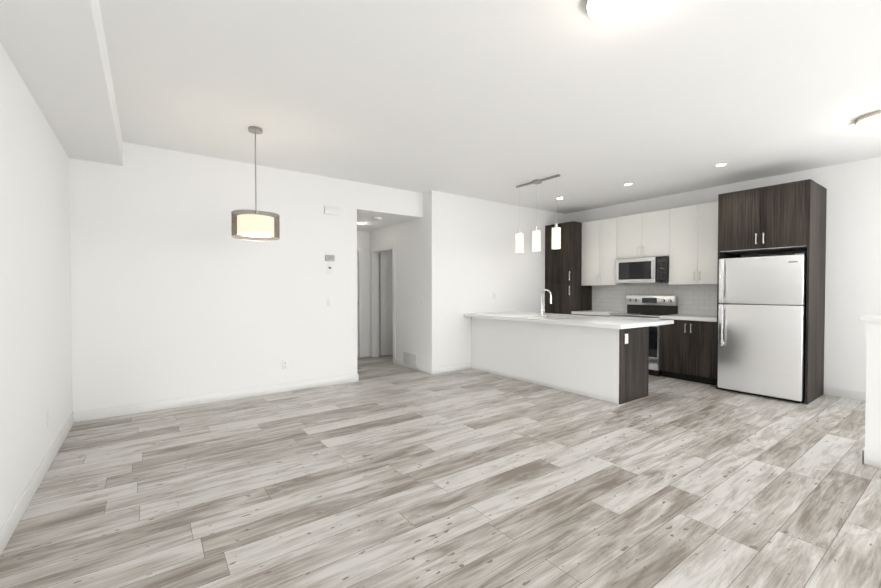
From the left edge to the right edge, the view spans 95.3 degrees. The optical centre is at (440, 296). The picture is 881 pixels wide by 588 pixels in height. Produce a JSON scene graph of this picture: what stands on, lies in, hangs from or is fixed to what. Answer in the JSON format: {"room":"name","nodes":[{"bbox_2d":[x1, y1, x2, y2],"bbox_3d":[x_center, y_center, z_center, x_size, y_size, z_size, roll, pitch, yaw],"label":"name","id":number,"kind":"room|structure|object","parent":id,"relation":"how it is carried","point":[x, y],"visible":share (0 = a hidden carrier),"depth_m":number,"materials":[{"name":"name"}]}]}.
{"room":"kitchen","nodes":[
{"label":"kitchen","id":0,"kind":"room"},
{"bbox_2d":[0,0,127,529],"bbox_3d":[-0.950,-0.124,0.531,0.540,2.820,8.830,-1,1,-36],"label":"wall","id":1,"kind":"structure","parent":0,"point":[64,154],"depth_m":2.80,"materials":[{"name":"paint"}]},
{"bbox_2d":[0,411,75,555],"bbox_3d":[-1.066,1.234,0.468,0.013,0.105,8.590,-1,1,-36],"label":"baseboard","id":2,"kind":"structure","parent":1,"relation":"attached to","point":[9,526],"depth_m":2.48,"materials":[{"name":"white wood"}]},
{"bbox_2d":[46,410,48,427],"bbox_3d":[-2.881,0.897,2.945,0.008,0.120,0.075,-1,1,-36],"label":"outlet","id":3,"kind":"object","parent":1,"relation":"attached to","point":[47,413],"depth_m":2.92,"materials":[{"name":"white plastic"}]},
{"bbox_2d":[128,143,423,403],"bbox_3d":[-1.759,-0.201,5.338,3.820,2.820,0.150,-1,1,-36],"label":"wall","id":4,"kind":"structure","parent":0,"point":[134,274],"depth_m":4.84,"materials":[{"name":"paint"}]},
{"bbox_2d":[76,374,358,421],"bbox_3d":[-2.370,1.165,4.825,2.983,0.105,0.013,-1,1,-36],"label":"baseboard","id":5,"kind":"structure","parent":4,"relation":"attached to","point":[91,414],"depth_m":4.58,"materials":[{"name":"white wood"}]},
{"bbox_2d":[282,359,287,368],"bbox_3d":[-1.977,0.863,5.110,0.075,0.120,0.008,-1,1,-36],"label":"outlet","id":6,"kind":"object","parent":4,"relation":"attached to","point":[284,362],"depth_m":5.11,"materials":[{"name":"white plastic"}]},
{"bbox_2d":[325,255,333,260],"bbox_3d":[-1.496,-0.523,5.429,0.120,0.080,0.023,-1,1,-36],"label":"thermostat","id":7,"kind":"object","parent":4,"relation":"attached to","point":[327,257],"depth_m":5.41,"materials":[{"name":"white plastic"}]},
{"bbox_2d":[327,266,331,273],"bbox_3d":[-1.500,-0.363,5.437,0.075,0.115,0.009,-1,1,-36],"label":"outlet","id":8,"kind":"object","parent":4,"relation":"attached to","point":[329,268],"depth_m":5.43,"materials":[{"name":"white plastic"}]},
{"bbox_2d":[327,297,332,305],"bbox_3d":[-1.501,0.067,5.445,0.075,0.120,0.008,-1,1,-36],"label":"light switch","id":9,"kind":"object","parent":4,"relation":"attached to","point":[329,299],"depth_m":5.44,"materials":[{"name":"white plastic"}]},
{"bbox_2d":[324,206,338,214],"bbox_3d":[-1.470,-1.163,5.434,0.200,0.100,0.030,-1,1,-36],"label":"door chime","id":10,"kind":"object","parent":4,"relation":"attached to","point":[331,210],"depth_m":5.42,"materials":[{"name":"white plastic"}]},
{"bbox_2d":[357,252,358,356],"bbox_3d":[-1.890,0.153,7.525,0.765,2.018,0.095,-1,1,-36],"label":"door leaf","id":11,"kind":"structure","parent":4,"relation":"in","point":[357,310],"depth_m":7.75,"materials":[{"name":"white wood"}]},
{"bbox_2d":[357,248,363,356],"bbox_3d":[-1.929,0.118,7.544,0.980,2.110,0.134,-1,1,-36],"label":"door frame","id":12,"kind":"structure","parent":4,"relation":"attached to","point":[360,250],"depth_m":7.75,"materials":[{"name":"white wood"}]},
{"bbox_2d":[370,244,395,363],"bbox_3d":[-1.023,0.120,7.472,0.148,2.110,0.960,-1,1,-36],"label":"door frame","id":13,"kind":"structure","parent":4,"relation":"attached to","point":[374,284],"depth_m":7.77,"materials":[{"name":"white wood"}]},
{"bbox_2d":[380,252,392,355],"bbox_3d":[-0.833,0.145,8.031,0.815,2.018,0.095,-1,1,-36],"label":"door leaf","id":14,"kind":"structure","parent":4,"relation":"in","point":[386,314],"depth_m":7.87,"materials":[{"name":"white wood"}]},
{"bbox_2d":[403,351,416,367],"bbox_3d":[-0.509,1.045,6.672,0.011,0.235,0.440,-1,1,-36],"label":"air vent","id":15,"kind":"object","parent":4,"relation":"in","point":[409,359],"visible":0.98,"depth_m":6.65,"materials":[{"name":"white plastic"}]},
{"bbox_2d":[417,364,427,372],"bbox_3d":[-0.260,1.141,6.332,0.016,0.105,0.375,-1,1,-36],"label":"baseboard","id":16,"kind":"structure","parent":4,"relation":"attached to","point":[422,368],"depth_m":6.35,"materials":[{"name":"white wood"}]},
{"bbox_2d":[0,355,880,587],"bbox_3d":[1.146,1.285,3.687,7.620,0.100,11.420,-1,1,-36],"label":"floor","id":17,"kind":"structure","parent":0,"point":[384,472],"depth_m":2.56,"materials":[{"name":"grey wood"}]},
{"bbox_2d":[472,319,511,377],"bbox_3d":[1.056,0.757,6.440,0.610,0.870,0.946,-1,1,-36],"label":"base cabinet","id":18,"kind":"object","parent":17,"relation":"on","point":[491,338],"depth_m":6.23,"materials":[{"name":"white"}]},
{"bbox_2d":[512,319,555,388],"bbox_3d":[1.562,0.768,5.747,0.610,0.870,0.770,-1,1,-36],"label":"base cabinet","id":19,"kind":"object","parent":17,"relation":"on","point":[533,344],"depth_m":5.55,"materials":[{"name":"white"}]},
{"bbox_2d":[545,221,592,313],"bbox_3d":[2.431,-0.093,7.634,0.616,2.530,0.616,-1,1,-36],"label":"tall cabinet","id":20,"kind":"object","parent":17,"relation":"on","point":[563,265],"depth_m":7.36,"materials":[{"name":"brown wood"}]},
{"bbox_2d":[556,323,648,403],"bbox_3d":[2.037,0.779,5.079,0.630,0.870,0.870,-1,1,-36],"label":"base cabinet","id":21,"kind":"object","parent":17,"relation":"on","point":[605,358],"depth_m":4.80,"materials":[{"name":"white"}]},
{"bbox_2d":[468,311,673,330],"bbox_3d":[1.666,0.309,5.801,1.230,0.046,2.686,-1,1,-36],"label":"countertop","id":22,"kind":"structure","parent":21,"relation":"on","point":[617,323],"depth_m":5.20,"materials":[{"name":"white stone"}]},
{"bbox_2d":[540,289,551,314],"bbox_3d":[1.602,0.084,6.059,0.096,0.396,0.215,-1,1,-36],"label":"kitchen faucet","id":23,"kind":"object","parent":22,"relation":"on","point":[541,310],"visible":1,"depth_m":6.09,"materials":[{"name":"silver metal"}]},
{"bbox_2d":[609,295,677,375],"bbox_3d":[3.232,0.589,6.449,0.690,1.205,0.792,-1,1,-36],"label":"range","id":24,"kind":"object","parent":17,"relation":"on","point":[648,307],"visible":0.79,"depth_m":6.34,"materials":[{"name":"silver metal"}]},
{"bbox_2d":[660,319,717,386],"bbox_3d":[3.748,0.766,5.844,0.616,0.870,0.790,-1,1,-36],"label":"base cabinet","id":25,"kind":"object","parent":17,"relation":"on","point":[688,348],"depth_m":5.65,"materials":[{"name":"brown wood"}]},
{"bbox_2d":[661,315,717,322],"bbox_3d":[3.740,0.308,5.831,0.635,0.045,0.790,-1,1,-36],"label":"countertop","id":26,"kind":"structure","parent":25,"relation":"on","point":[700,318],"depth_m":5.69,"materials":[{"name":"white stone"}]},
{"bbox_2d":[717,253,806,402],"bbox_3d":[4.126,0.357,5.067,0.822,1.712,0.830,-1,1,-36],"label":"refrigerator","id":27,"kind":"object","parent":17,"relation":"on","point":[762,328],"visible":0.96,"depth_m":4.80,"materials":[{"name":"silver metal"}]},
{"bbox_2d":[859,315,880,467],"bbox_3d":[4.045,0.714,1.878,0.210,1.100,2.895,-1,1,-36],"label":"wall","id":28,"kind":"structure","parent":17,"relation":"on","point":[871,453],"depth_m":2.95,"materials":[{"name":"paint"}]},
{"bbox_2d":[99,0,880,231],"bbox_3d":[1.146,-1.444,3.643,7.620,0.480,11.420,-1,1,-36],"label":"ceiling","id":29,"kind":"structure","parent":0,"point":[496,100],"depth_m":3.07,"materials":[{"name":"paint"}]},
{"bbox_2d":[231,126,279,240],"bbox_3d":[-1.750,-1.069,3.801,0.419,1.034,0.419,-1,1,-36],"label":"dining pendant light","id":30,"kind":"object","parent":29,"relation":"hanging from","point":[254,225],"visible":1,"depth_m":3.66,"materials":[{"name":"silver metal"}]},
{"bbox_2d":[373,217,381,220],"bbox_3d":[-0.995,-1.230,6.343,0.140,0.034,0.140,-1,1,-36],"label":"smoke detector","id":31,"kind":"object","parent":29,"relation":"attached to","point":[377,218],"visible":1,"depth_m":6.30,"materials":[{"name":"white plastic"}]},
{"bbox_2d":[516,174,559,187],"label":"canopy","id":32,"kind":"object","parent":29,"relation":"hanging from","point":[534,181],"depth_m":5.55,"materials":[{"name":"grey metal"}]},
{"bbox_2d":[515,227,523,252],"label":"pendant light","id":33,"kind":"object","parent":32,"relation":"hanging from","point":[519,236],"depth_m":5.82,"materials":[{"name":"white glass"}]},
{"bbox_2d":[532,192,540,250],"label":"pendant light","id":34,"kind":"object","parent":32,"relation":"hanging from","point":[536,234],"depth_m":5.57,"materials":[{"name":"white glass"}]},
{"bbox_2d":[552,224,560,248],"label":"pendant light","id":35,"kind":"object","parent":32,"relation":"hanging from","point":[556,238],"depth_m":5.29,"materials":[{"name":"white glass"}]},
{"bbox_2d":[357,163,726,223],"bbox_3d":[1.018,-1.426,5.872,2.804,0.386,4.554,-1,1,-36],"label":"recessed light","id":36,"kind":"object","parent":29,"relation":"in","point":[721,164],"visible":0.96,"depth_m":5.72,"materials":[{"name":"white"}]},
{"bbox_2d":[586,0,653,24],"bbox_3d":[0.928,-1.506,2.059,0.344,0.104,0.344,-1,1,-36],"label":"ceiling light","id":37,"kind":"object","parent":29,"relation":"attached to","point":[609,12],"visible":1,"depth_m":2.06,"materials":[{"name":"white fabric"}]},
{"bbox_2d":[856,110,880,129],"bbox_3d":[3.865,-1.529,3.497,0.344,0.104,0.344,-1,1,-36],"label":"ceiling light","id":38,"kind":"object","parent":29,"relation":"attached to","point":[871,121],"visible":1,"depth_m":3.49,"materials":[{"name":"white glass"}]},
{"bbox_2d":[424,190,563,367],"bbox_3d":[1.148,-0.230,7.156,3.260,2.820,0.120,-1,1,-36],"label":"wall","id":39,"kind":"structure","parent":0,"point":[470,255],"depth_m":6.60,"materials":[{"name":"paint"}]},
{"bbox_2d":[428,362,471,374],"bbox_3d":[0.186,1.140,6.393,0.808,0.105,0.013,-1,1,-36],"label":"baseboard","id":40,"kind":"structure","parent":39,"relation":"attached to","point":[449,368],"depth_m":6.35,"materials":[{"name":"white wood"}]},
{"bbox_2d":[573,311,626,314],"bbox_3d":[2.821,0.288,7.091,0.635,0.045,0.730,-1,1,-36],"label":"countertop","id":41,"kind":"structure","parent":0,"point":[574,312],"depth_m":7.00,"materials":[{"name":"white stone"}]},
{"bbox_2d":[564,157,880,391],"bbox_3d":[4.382,-0.205,5.592,0.120,2.820,10.720,-1,1,-36],"label":"wall","id":42,"kind":"structure","parent":0,"point":[853,206],"depth_m":4.83,"materials":[{"name":"paint"}]},
{"bbox_2d":[581,217,628,286],"bbox_3d":[2.923,-0.776,7.179,0.345,1.150,0.680,-1,1,-36],"label":"upper cabinet","id":43,"kind":"object","parent":42,"relation":"attached to","point":[598,237],"depth_m":7.08,"materials":[{"name":"white wood"}]},
{"bbox_2d":[617,209,668,258],"bbox_3d":[3.374,-0.986,6.558,0.345,0.710,0.850,-1,1,-36],"label":"upper cabinet","id":44,"kind":"object","parent":42,"relation":"attached to","point":[642,235],"depth_m":6.43,"materials":[{"name":"white wood"}]},
{"bbox_2d":[615,256,668,283],"bbox_3d":[3.323,-0.422,6.530,0.430,0.404,0.834,-1,1,-36],"label":"microwave oven","id":45,"kind":"object","parent":44,"relation":"attached to","point":[643,270],"visible":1,"depth_m":6.40,"materials":[{"name":"silver metal"}]},
{"bbox_2d":[669,202,740,286],"bbox_3d":[3.857,-0.755,5.899,0.345,1.150,0.790,-1,1,-36],"label":"upper cabinet","id":46,"kind":"object","parent":42,"relation":"attached to","point":[695,243],"depth_m":5.84,"materials":[{"name":"white wood"}]},
{"bbox_2d":[717,179,824,254],"bbox_3d":[4.190,-0.958,5.092,0.755,0.742,0.860,-1,1,-36],"label":"upper cabinet","id":47,"kind":"object","parent":42,"relation":"attached to","point":[779,218],"depth_m":4.81,"materials":[{"name":"brown wood"}]},
{"bbox_2d":[824,386,865,400],"bbox_3d":[6.081,1.191,3.173,0.013,0.105,4.475,-1,1,-36],"label":"baseboard","id":48,"kind":"structure","parent":42,"relation":"attached to","point":[832,391],"depth_m":4.82,"materials":[{"name":"white wood"}]}
]}

